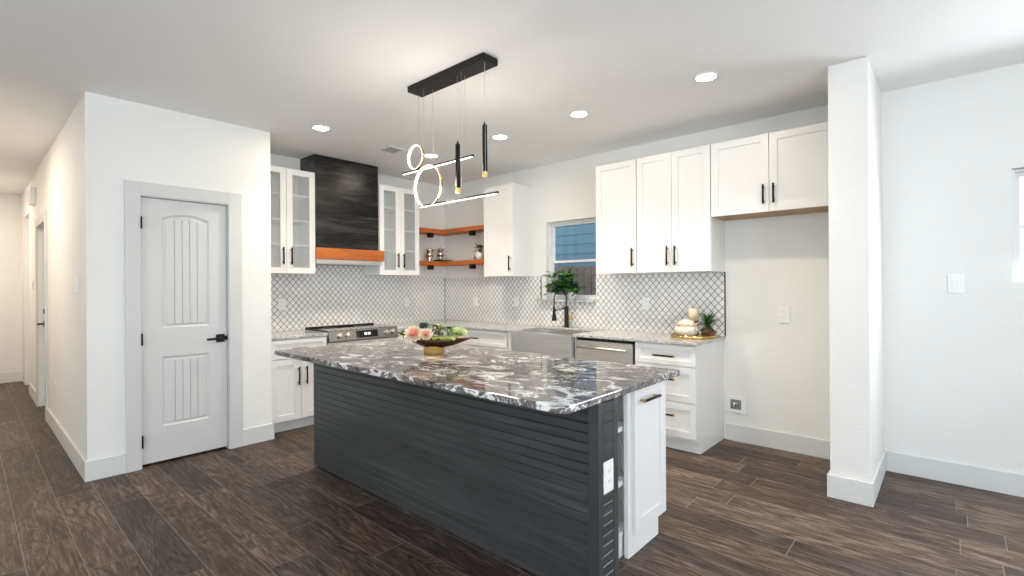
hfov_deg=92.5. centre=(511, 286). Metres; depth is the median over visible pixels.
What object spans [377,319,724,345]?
countertop
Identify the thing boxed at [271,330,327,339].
countertop
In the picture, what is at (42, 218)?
trim
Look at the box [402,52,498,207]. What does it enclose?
pendant light
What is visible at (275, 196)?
shelf
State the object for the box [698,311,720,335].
potted plant
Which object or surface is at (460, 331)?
succulent plant
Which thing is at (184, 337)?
door
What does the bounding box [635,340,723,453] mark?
base cabinet
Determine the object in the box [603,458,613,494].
wall outlet
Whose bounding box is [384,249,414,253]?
shelf
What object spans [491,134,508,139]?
recessed light
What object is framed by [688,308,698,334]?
pillar candle
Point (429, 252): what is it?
canister
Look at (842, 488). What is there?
baseboard
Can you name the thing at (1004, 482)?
baseboard
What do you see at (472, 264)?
corner shelf
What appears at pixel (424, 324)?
eucalyptus sprig
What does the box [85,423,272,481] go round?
baseboard
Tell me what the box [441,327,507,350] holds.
base cabinet
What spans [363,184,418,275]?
upper cabinet
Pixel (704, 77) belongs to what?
recessed light
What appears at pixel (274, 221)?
shelf
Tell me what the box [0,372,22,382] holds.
baseboard
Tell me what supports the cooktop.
in the stove
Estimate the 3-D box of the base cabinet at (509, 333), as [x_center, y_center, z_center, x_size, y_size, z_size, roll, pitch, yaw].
[0.476,0.912,5.107,0.844,0.873,0.670,0,0,42]
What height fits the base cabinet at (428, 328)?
0.873 m
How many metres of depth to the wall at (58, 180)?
4.37 m
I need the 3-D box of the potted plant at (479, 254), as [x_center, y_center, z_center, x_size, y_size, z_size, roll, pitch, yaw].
[-0.422,-0.431,6.145,0.190,0.222,0.200,0,0,-12]
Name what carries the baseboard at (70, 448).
attached to the wall at (58, 180)
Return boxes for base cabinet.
[272,336,326,432]
[396,327,437,338]
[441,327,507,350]
[508,329,577,357]
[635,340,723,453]
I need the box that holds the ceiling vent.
[377,146,405,153]
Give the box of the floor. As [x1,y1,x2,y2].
[0,381,1023,575]
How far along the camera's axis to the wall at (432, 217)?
6.56 m
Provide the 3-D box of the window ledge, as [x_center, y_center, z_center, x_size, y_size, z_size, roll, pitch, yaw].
[0.606,0.158,5.427,0.750,0.028,0.127,0,0,42]
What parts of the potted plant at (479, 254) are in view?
pot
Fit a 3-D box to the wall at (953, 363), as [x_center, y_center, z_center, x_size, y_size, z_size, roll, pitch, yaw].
[2.505,-0.035,3.834,9.373,2.740,0.140,0,0,42]
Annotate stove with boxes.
[305,323,398,344]
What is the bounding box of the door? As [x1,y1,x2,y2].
[140,197,227,464]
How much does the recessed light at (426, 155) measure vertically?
0.006 m
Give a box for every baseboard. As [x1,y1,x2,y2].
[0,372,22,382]
[29,382,86,481]
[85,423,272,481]
[726,423,829,458]
[827,451,885,506]
[886,451,1023,496]
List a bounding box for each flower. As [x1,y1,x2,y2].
[403,325,421,341]
[419,328,432,340]
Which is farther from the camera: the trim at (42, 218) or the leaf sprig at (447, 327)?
the trim at (42, 218)
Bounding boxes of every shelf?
[271,191,308,200]
[271,217,308,224]
[271,243,308,247]
[384,207,413,213]
[384,228,413,233]
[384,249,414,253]
[419,225,483,237]
[419,259,483,269]
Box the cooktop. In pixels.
[306,324,395,331]
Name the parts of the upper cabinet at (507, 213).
door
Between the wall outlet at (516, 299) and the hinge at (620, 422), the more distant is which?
the wall outlet at (516, 299)
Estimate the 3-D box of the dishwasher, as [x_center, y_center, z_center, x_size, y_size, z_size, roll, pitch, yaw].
[1.008,0.909,4.605,0.582,0.872,0.674,0,0,42]
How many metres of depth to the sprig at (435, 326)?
3.34 m
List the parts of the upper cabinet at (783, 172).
door, handle, panel, handle, door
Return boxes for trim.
[35,211,47,420]
[124,180,242,472]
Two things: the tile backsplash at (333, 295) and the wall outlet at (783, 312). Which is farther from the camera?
the tile backsplash at (333, 295)
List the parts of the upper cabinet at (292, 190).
door, handle, handle, door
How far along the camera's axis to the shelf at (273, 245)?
5.03 m
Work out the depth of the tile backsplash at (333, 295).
5.72 m
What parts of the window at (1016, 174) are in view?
sash, sash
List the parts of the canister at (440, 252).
lid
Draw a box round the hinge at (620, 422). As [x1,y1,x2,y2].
[618,420,623,432]
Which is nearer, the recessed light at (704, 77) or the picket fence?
the recessed light at (704, 77)
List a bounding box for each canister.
[425,248,433,260]
[436,247,444,259]
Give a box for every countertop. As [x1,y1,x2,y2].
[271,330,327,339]
[274,338,679,413]
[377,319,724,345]
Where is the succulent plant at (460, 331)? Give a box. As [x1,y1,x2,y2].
[450,327,467,336]
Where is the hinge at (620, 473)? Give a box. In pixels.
[618,471,623,487]
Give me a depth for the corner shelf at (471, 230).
6.32 m
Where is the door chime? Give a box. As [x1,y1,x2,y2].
[28,186,35,205]
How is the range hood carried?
attached to the wall at (432, 217)
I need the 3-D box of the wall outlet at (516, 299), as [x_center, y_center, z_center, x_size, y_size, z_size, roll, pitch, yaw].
[0.052,0.183,5.913,0.072,0.116,0.011,0,0,42]
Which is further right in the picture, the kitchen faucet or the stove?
the kitchen faucet
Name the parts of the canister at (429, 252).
lid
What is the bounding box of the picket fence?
[554,265,595,294]
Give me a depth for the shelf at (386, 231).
6.01 m
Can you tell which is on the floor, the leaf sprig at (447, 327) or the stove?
the stove
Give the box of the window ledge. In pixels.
[537,299,595,302]
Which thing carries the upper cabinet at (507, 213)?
attached to the wall at (953, 363)
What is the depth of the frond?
3.30 m
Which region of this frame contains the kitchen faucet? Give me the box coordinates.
[552,289,572,327]
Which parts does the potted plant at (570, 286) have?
pot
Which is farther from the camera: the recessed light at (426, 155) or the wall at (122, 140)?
the recessed light at (426, 155)
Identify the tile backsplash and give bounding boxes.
[271,265,444,330]
[445,272,725,335]
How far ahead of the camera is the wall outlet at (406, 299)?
6.31 m
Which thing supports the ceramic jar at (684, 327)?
on the round tray
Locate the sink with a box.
[511,329,583,357]
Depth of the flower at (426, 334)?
3.31 m
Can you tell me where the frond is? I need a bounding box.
[431,331,457,340]
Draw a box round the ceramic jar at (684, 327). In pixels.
[674,319,697,335]
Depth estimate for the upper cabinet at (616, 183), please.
4.64 m
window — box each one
[549,218,595,298]
[1012,169,1023,282]
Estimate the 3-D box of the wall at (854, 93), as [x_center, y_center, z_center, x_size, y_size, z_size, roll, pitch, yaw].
[2.358,-0.034,3.344,0.210,2.740,0.786,0,0,42]
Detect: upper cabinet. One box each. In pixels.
[270,165,314,274]
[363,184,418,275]
[484,183,531,276]
[596,159,651,273]
[636,144,724,273]
[711,122,828,220]
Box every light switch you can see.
[74,278,77,293]
[948,274,963,292]
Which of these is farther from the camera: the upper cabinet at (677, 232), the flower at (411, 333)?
the upper cabinet at (677, 232)
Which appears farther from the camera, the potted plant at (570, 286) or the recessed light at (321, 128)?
the potted plant at (570, 286)
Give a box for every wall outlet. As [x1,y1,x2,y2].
[278,299,285,309]
[405,297,408,306]
[474,297,477,305]
[514,297,518,305]
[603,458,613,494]
[642,298,648,309]
[778,307,789,322]
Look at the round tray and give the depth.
4.12 m
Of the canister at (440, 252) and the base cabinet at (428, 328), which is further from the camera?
the canister at (440, 252)
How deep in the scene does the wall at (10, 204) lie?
7.14 m
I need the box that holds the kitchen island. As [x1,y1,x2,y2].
[313,363,665,575]
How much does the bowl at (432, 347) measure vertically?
0.153 m
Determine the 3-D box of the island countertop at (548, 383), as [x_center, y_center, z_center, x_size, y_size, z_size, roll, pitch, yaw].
[-0.413,0.478,3.128,2.612,0.032,1.086,0,0,42]
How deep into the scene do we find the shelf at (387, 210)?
6.00 m
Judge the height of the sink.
0.248 m
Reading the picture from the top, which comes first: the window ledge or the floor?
the window ledge
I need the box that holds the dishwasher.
[577,337,635,364]
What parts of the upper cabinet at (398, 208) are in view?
door, handle, door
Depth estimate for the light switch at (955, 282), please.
3.30 m
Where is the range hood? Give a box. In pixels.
[300,154,383,265]
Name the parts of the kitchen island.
trim, siding panel, panel, door, handle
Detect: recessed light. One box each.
[311,125,330,131]
[425,154,438,157]
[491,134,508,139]
[569,110,588,117]
[693,72,718,82]
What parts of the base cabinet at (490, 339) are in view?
drawer, door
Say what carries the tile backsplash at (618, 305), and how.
attached to the wall at (953, 363)
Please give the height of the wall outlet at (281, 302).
0.116 m
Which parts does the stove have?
trim, knob, knob, control panel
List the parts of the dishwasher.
handle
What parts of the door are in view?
handle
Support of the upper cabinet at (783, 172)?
attached to the wall at (953, 363)
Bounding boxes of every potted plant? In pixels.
[471,243,483,259]
[542,267,585,298]
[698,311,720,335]
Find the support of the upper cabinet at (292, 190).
attached to the wall at (432, 217)
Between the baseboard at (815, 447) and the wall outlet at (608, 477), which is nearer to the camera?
the wall outlet at (608, 477)
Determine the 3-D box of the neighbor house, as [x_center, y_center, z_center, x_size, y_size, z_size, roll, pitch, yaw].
[2.154,-1.687,11.878,11.600,6.550,3.400,0,0,42]
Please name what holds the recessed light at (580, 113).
in the ceiling
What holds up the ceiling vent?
in the ceiling
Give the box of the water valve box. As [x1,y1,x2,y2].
[727,395,744,413]
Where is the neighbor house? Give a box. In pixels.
[554,223,595,267]
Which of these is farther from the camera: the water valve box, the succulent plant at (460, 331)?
the water valve box
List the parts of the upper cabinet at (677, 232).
door, handle, handle, door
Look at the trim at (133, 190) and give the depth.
3.73 m
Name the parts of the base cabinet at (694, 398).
handle, drawer, drawer, drawer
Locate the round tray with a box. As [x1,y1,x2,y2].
[670,332,716,338]
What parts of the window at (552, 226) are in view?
sash, sash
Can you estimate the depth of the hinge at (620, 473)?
2.47 m
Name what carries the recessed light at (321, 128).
in the ceiling
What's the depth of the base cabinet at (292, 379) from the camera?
4.61 m
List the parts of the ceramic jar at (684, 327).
lid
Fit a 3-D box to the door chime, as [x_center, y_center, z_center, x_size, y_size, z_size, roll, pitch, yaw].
[-5.721,-1.073,5.837,0.260,0.200,0.056,0,0,42]
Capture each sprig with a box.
[415,321,431,328]
[427,324,445,334]
[442,326,452,335]
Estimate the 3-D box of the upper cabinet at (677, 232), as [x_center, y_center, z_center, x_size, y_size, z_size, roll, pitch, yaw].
[1.492,-0.649,4.384,0.666,1.049,0.382,0,0,42]
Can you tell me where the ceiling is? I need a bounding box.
[0,0,1023,194]
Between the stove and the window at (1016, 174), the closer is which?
the window at (1016, 174)
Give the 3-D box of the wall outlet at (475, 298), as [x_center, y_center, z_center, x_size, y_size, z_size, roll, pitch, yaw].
[-0.474,0.194,6.383,0.072,0.116,0.011,0,0,42]
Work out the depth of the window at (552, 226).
5.59 m
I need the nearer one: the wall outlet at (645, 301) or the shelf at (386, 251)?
the wall outlet at (645, 301)
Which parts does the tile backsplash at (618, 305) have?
edge trim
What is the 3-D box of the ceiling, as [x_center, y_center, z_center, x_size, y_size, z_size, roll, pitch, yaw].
[-1.996,-1.436,2.391,14.550,0.120,8.318,0,0,42]
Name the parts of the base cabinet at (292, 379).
door, drawer, handle, door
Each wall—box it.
[0,193,21,373]
[21,97,83,455]
[82,91,271,460]
[270,154,444,335]
[444,63,1023,474]
[828,56,883,482]
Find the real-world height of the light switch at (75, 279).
0.125 m
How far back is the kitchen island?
2.50 m
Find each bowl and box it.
[398,332,470,354]

